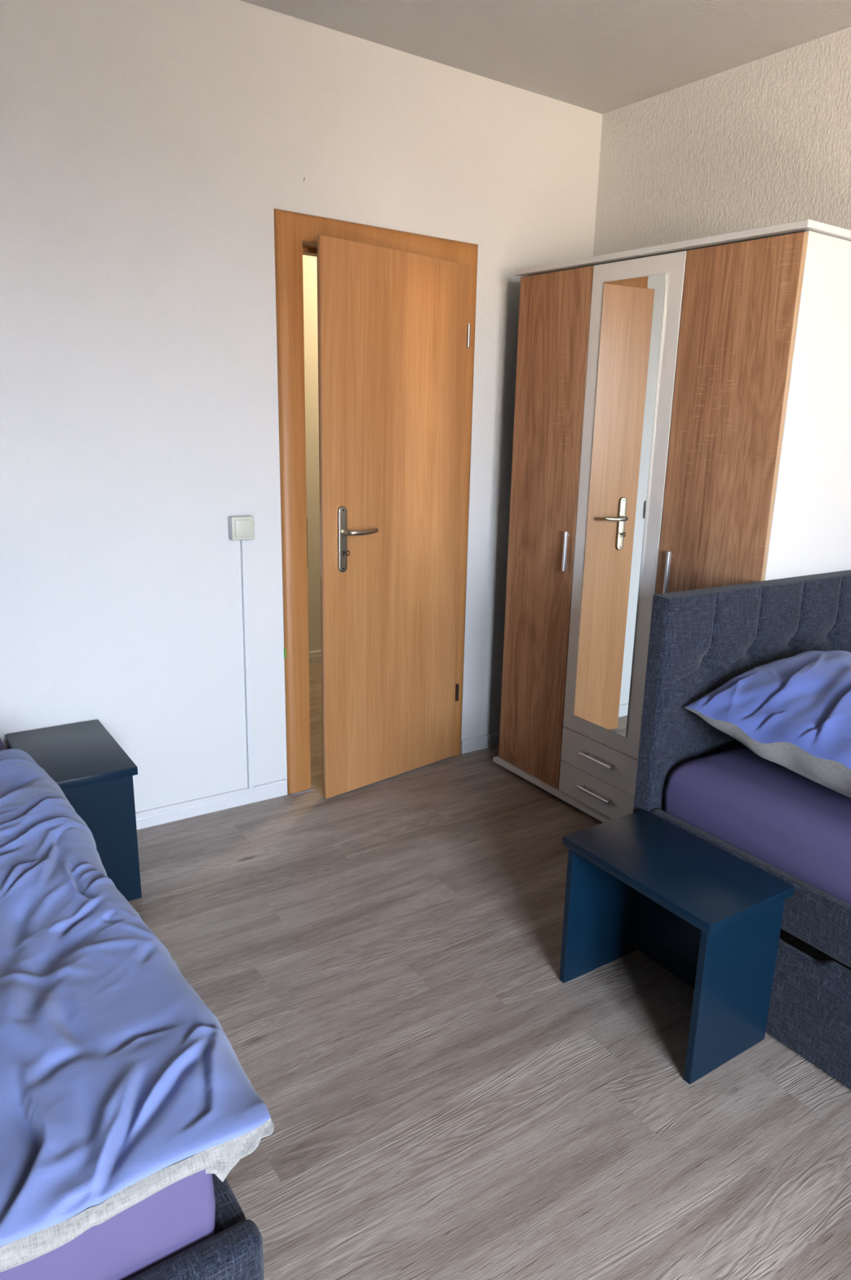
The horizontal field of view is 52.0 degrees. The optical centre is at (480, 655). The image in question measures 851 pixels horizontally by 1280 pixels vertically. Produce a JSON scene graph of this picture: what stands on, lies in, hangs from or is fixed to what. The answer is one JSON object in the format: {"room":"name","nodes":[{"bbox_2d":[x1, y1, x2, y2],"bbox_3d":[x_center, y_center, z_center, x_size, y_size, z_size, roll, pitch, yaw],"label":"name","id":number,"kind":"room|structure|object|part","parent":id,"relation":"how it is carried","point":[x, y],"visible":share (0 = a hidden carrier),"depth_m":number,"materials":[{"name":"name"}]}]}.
{"room":"bedroom","nodes":[
{"label":"bedroom","id":0,"kind":"room"},
{"bbox_2d":[0,0,603,812],"bbox_3d":[-0.828,-0.725,2.997,5.670,2.605,0.142,-9,19,-35],"label":"wall","id":1,"kind":"structure","parent":0,"point":[149,149],"depth_m":2.78,"materials":[{"name":"white paint"}]},
{"bbox_2d":[135,778,287,829],"bbox_3d":[-1.854,0.679,2.555,2.744,0.060,0.014,-9,19,-35],"label":"baseboard","id":2,"kind":"structure","parent":1,"relation":"attached to","point":[202,806],"depth_m":3.16,"materials":[{"name":"white plastic"}]},
{"bbox_2d":[228,515,254,540],"bbox_3d":[-0.816,-0.436,2.979,0.082,0.082,0.042,-9,19,-35],"label":"light switch","id":3,"kind":"object","parent":1,"relation":"attached to","point":[242,527],"visible":1,"depth_m":2.96,"materials":[{"name":"beige plastic"}]},
{"bbox_2d":[240,540,253,789],"bbox_3d":[-0.839,0.047,3.126,0.020,0.929,0.017,-9,19,-35],"label":"duct","id":4,"kind":"object","parent":1,"relation":"attached to","point":[242,543],"visible":0.86,"depth_m":3.12,"materials":[{"name":"white plastic"}]},
{"bbox_2d":[273,208,478,799],"bbox_3d":[-0.369,-0.503,3.302,0.809,2.050,0.352,-9,19,-35],"label":"door","id":5,"kind":"structure","parent":1,"relation":"in","point":[397,308],"depth_m":3.20,"materials":[{"name":"brown wood"}]},
{"bbox_3d":[-0.632,-0.410,3.153,0.005,0.180,0.023,-9,19,-35],"label":"strike plate","id":6,"kind":"part","parent":5,"relation":"part of","materials":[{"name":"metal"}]},
{"bbox_3d":[-0.487,-0.411,3.085,0.010,0.237,0.040,17,21,42],"label":"handle plate","id":7,"kind":"part","parent":5,"relation":"part of","materials":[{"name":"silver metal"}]},
{"bbox_2d":[342,550,350,555],"bbox_3d":[-0.472,-0.364,3.081,0.035,0.021,0.006,17,21,42],"label":"key","id":8,"kind":"object","parent":5,"relation":"in","point":[345,552],"visible":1,"depth_m":3.08,"materials":[{"name":"metal"}]},
{"bbox_3d":[-0.424,-0.441,3.096,0.059,0.022,0.136,17,21,42],"label":"lever handle","id":9,"kind":"part","parent":5,"relation":"part of","materials":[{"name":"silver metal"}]},
{"bbox_2d":[461,731,499,753],"bbox_3d":[0.158,0.363,3.977,0.590,0.060,0.014,-9,19,-35],"label":"baseboard","id":10,"kind":"structure","parent":1,"relation":"attached to","point":[488,740],"depth_m":3.86,"materials":[{"name":"white plastic"}]},
{"bbox_2d":[302,254,321,651],"bbox_3d":[-1.695,-1.107,4.252,5.300,2.605,0.120,-9,19,-35],"label":"wall","id":11,"kind":"structure","parent":0,"point":[309,263],"depth_m":4.75,"materials":[{"name":"white paint"}]},
{"bbox_2d":[309,649,321,664],"bbox_3d":[-1.703,0.128,4.538,5.300,0.075,0.014,-9,19,-35],"label":"baseboard","id":12,"kind":"structure","parent":11,"relation":"attached to","point":[315,656],"depth_m":5.06,"materials":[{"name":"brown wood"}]},
{"bbox_2d":[128,662,850,1279],"bbox_3d":[0.379,1.079,1.760,5.650,0.120,7.450,-9,19,-35],"label":"floor","id":13,"kind":"structure","parent":0,"point":[380,962],"depth_m":1.99,"materials":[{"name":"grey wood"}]},
{"bbox_2d":[5,720,142,901],"bbox_3d":[-1.236,0.486,2.653,0.272,0.424,0.460,-9,19,-35],"label":"nightstand","id":14,"kind":"object","parent":13,"relation":"on","point":[92,771],"visible":0.66,"depth_m":2.53,"materials":[{"name":"blue paint"}]},
{"bbox_3d":[-1.114,0.548,2.495,0.248,0.400,0.019,-9,19,-35],"label":"panel","id":15,"kind":"part","parent":14,"relation":"part of","materials":[{"name":"blue paint"}]},
{"bbox_2d":[128,1173,264,1279],"bbox_3d":[-1.270,0.467,1.611,0.983,0.992,2.045,-9,19,-35],"label":"bed","id":16,"kind":"object","parent":13,"relation":"on","point":[235,1251],"visible":0.12,"depth_m":1.12,"materials":[{"name":"grey fabric"}]},
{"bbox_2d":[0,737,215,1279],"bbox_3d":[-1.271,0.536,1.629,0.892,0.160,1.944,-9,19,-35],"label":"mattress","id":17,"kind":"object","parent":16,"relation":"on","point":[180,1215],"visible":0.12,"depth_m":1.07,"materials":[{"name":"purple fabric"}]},
{"bbox_2d":[0,748,274,1272],"bbox_3d":[-1.122,0.513,1.439,1.066,0.136,1.571,-9,19,-35],"label":"duvet","id":18,"kind":"object","parent":17,"relation":"on","point":[120,1085],"visible":1,"depth_m":1.21,"materials":[{"name":"blue fabric"}]},
{"bbox_3d":[-0.697,0.988,0.916,0.983,0.366,0.049,-9,19,-35],"label":"foot rail","id":19,"kind":"part","parent":16,"relation":"part of","materials":[{"name":"grey fabric"}]},
{"bbox_3d":[-0.897,0.574,1.923,0.042,0.096,1.942,-9,19,-35],"label":"rail","id":20,"kind":"part","parent":16,"relation":"part of","materials":[{"name":"grey fabric"}]},
{"bbox_2d":[493,218,850,822],"bbox_3d":[0.662,-0.358,3.112,0.545,1.949,1.223,-9,19,-35],"label":"wardrobe","id":21,"kind":"object","parent":13,"relation":"on","point":[682,414],"visible":0.82,"depth_m":2.79,"materials":[{"name":"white wood"}]},
{"bbox_3d":[0.233,-0.432,3.288,0.016,1.884,0.386,-9,19,-35],"label":"door","id":22,"kind":"part","parent":21,"relation":"part of","materials":[{"name":"brown wood"}]},
{"bbox_3d":[0.311,-0.378,3.156,0.024,0.143,0.015,-9,19,-35],"label":"handle","id":23,"kind":"part","parent":21,"relation":"part of","materials":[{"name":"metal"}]},
{"bbox_3d":[0.421,0.509,3.195,0.028,0.013,0.171,-9,19,-35],"label":"handle","id":24,"kind":"part","parent":21,"relation":"part of","materials":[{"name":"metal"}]},
{"bbox_3d":[0.425,0.381,3.159,0.028,0.013,0.171,-9,19,-35],"label":"handle","id":25,"kind":"part","parent":21,"relation":"part of","materials":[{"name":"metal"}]},
{"bbox_3d":[0.432,0.509,3.216,0.016,0.124,0.398,-9,19,-35],"label":"drawer","id":26,"kind":"part","parent":21,"relation":"part of","materials":[{"name":"white wood"}]},
{"bbox_3d":[0.437,0.382,3.181,0.016,0.135,0.398,-9,19,-35],"label":"drawer","id":27,"kind":"part","parent":21,"relation":"part of","materials":[{"name":"white wood"}]},
{"bbox_2d":[573,273,667,737],"bbox_3d":[0.460,-0.468,2.941,0.004,1.500,0.272,-9,19,-35],"label":"mirror","id":28,"kind":"object","parent":21,"relation":"attached to","point":[632,334],"depth_m":2.91,"materials":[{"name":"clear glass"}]},
{"bbox_3d":[0.470,-0.466,2.946,0.016,1.619,0.398,-9,19,-35],"label":"door","id":29,"kind":"part","parent":21,"relation":"part of","materials":[{"name":"mirror"}]},
{"bbox_3d":[0.600,-0.261,2.774,0.024,0.143,0.015,-9,19,-35],"label":"handle","id":30,"kind":"part","parent":21,"relation":"part of","materials":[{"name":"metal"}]},
{"bbox_3d":[0.700,-0.243,2.670,0.016,1.884,0.397,-9,19,-35],"label":"door","id":31,"kind":"part","parent":21,"relation":"part of","materials":[{"name":"brown wood"}]},
{"bbox_3d":[1.023,-0.232,2.669,0.500,1.890,0.016,-9,19,-35],"label":"panel","id":32,"kind":"part","parent":21,"relation":"part of","materials":[{"name":"white plastic"}]},
{"bbox_2d":[559,809,795,1084],"bbox_3d":[0.459,0.694,2.152,0.295,0.418,0.473,-9,19,-35],"label":"nightstand","id":33,"kind":"object","parent":13,"relation":"on","point":[711,917],"visible":1,"depth_m":2.06,"materials":[{"name":"blue paint"}]},
{"bbox_3d":[0.333,0.655,2.322,0.271,0.394,0.019,-9,19,-35],"label":"panel","id":34,"kind":"part","parent":33,"relation":"part of","materials":[{"name":"blue paint"}]},
{"bbox_3d":[0.560,0.680,2.224,0.015,0.374,0.411,-9,19,-35],"label":"panel","id":35,"kind":"part","parent":33,"relation":"part of","materials":[{"name":"blue paint"}]},
{"bbox_3d":[0.584,0.757,1.989,0.271,0.394,0.019,-9,19,-35],"label":"panel","id":36,"kind":"part","parent":33,"relation":"part of","materials":[{"name":"blue paint"}]},
{"bbox_2d":[633,569,850,1088],"bbox_3d":[1.420,0.502,1.861,0.978,0.992,2.045,-9,19,-35],"label":"bed","id":37,"kind":"object","parent":13,"relation":"on","point":[700,640],"visible":0.29,"depth_m":2.31,"materials":[{"name":"grey fabric"}]},
{"bbox_3d":[0.840,0.253,2.627,0.970,0.964,0.059,-9,19,-35],"label":"headboard","id":38,"kind":"part","parent":37,"relation":"part of","materials":[{"name":"grey fabric"}]},
{"bbox_3d":[1.040,0.710,1.635,0.042,0.132,1.942,-9,19,-35],"label":"rail","id":39,"kind":"part","parent":37,"relation":"part of","materials":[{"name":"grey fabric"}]},
{"bbox_2d":[664,745,850,904],"bbox_3d":[1.419,0.530,1.869,0.888,0.174,1.938,-9,19,-35],"label":"mattress","id":40,"kind":"object","parent":37,"relation":"on","point":[788,820],"visible":0.61,"depth_m":2.14,"materials":[{"name":"purple fabric"}]},
{"bbox_2d":[684,650,850,798],"bbox_3d":[1.082,0.178,2.253,0.800,0.274,0.740,-9,19,-35],"label":"pillow","id":41,"kind":"object","parent":40,"relation":"on","point":[794,713],"visible":1,"depth_m":2.17,"materials":[{"name":"blue fabric"}]},
{"bbox_3d":[1.020,0.913,1.682,0.020,0.266,1.938,-9,19,-35],"label":"drawer","id":42,"kind":"part","parent":37,"relation":"part of","materials":[{"name":"grey fabric"}]},
{"bbox_2d":[240,0,850,114],"bbox_3d":[0.432,-1.563,1.054,5.700,0.140,7.450,-9,19,-35],"label":"ceiling","id":43,"kind":"structure","parent":0,"point":[601,56],"depth_m":2.75,"materials":[{"name":"white paint"}]},
{"bbox_2d":[593,26,850,256],"bbox_3d":[2.132,-0.251,1.702,0.160,2.605,5.560,-9,19,-35],"label":"wall","id":44,"kind":"structure","parent":0,"point":[766,141],"depth_m":3.00,"materials":[{"name":"white paint"}]}
]}

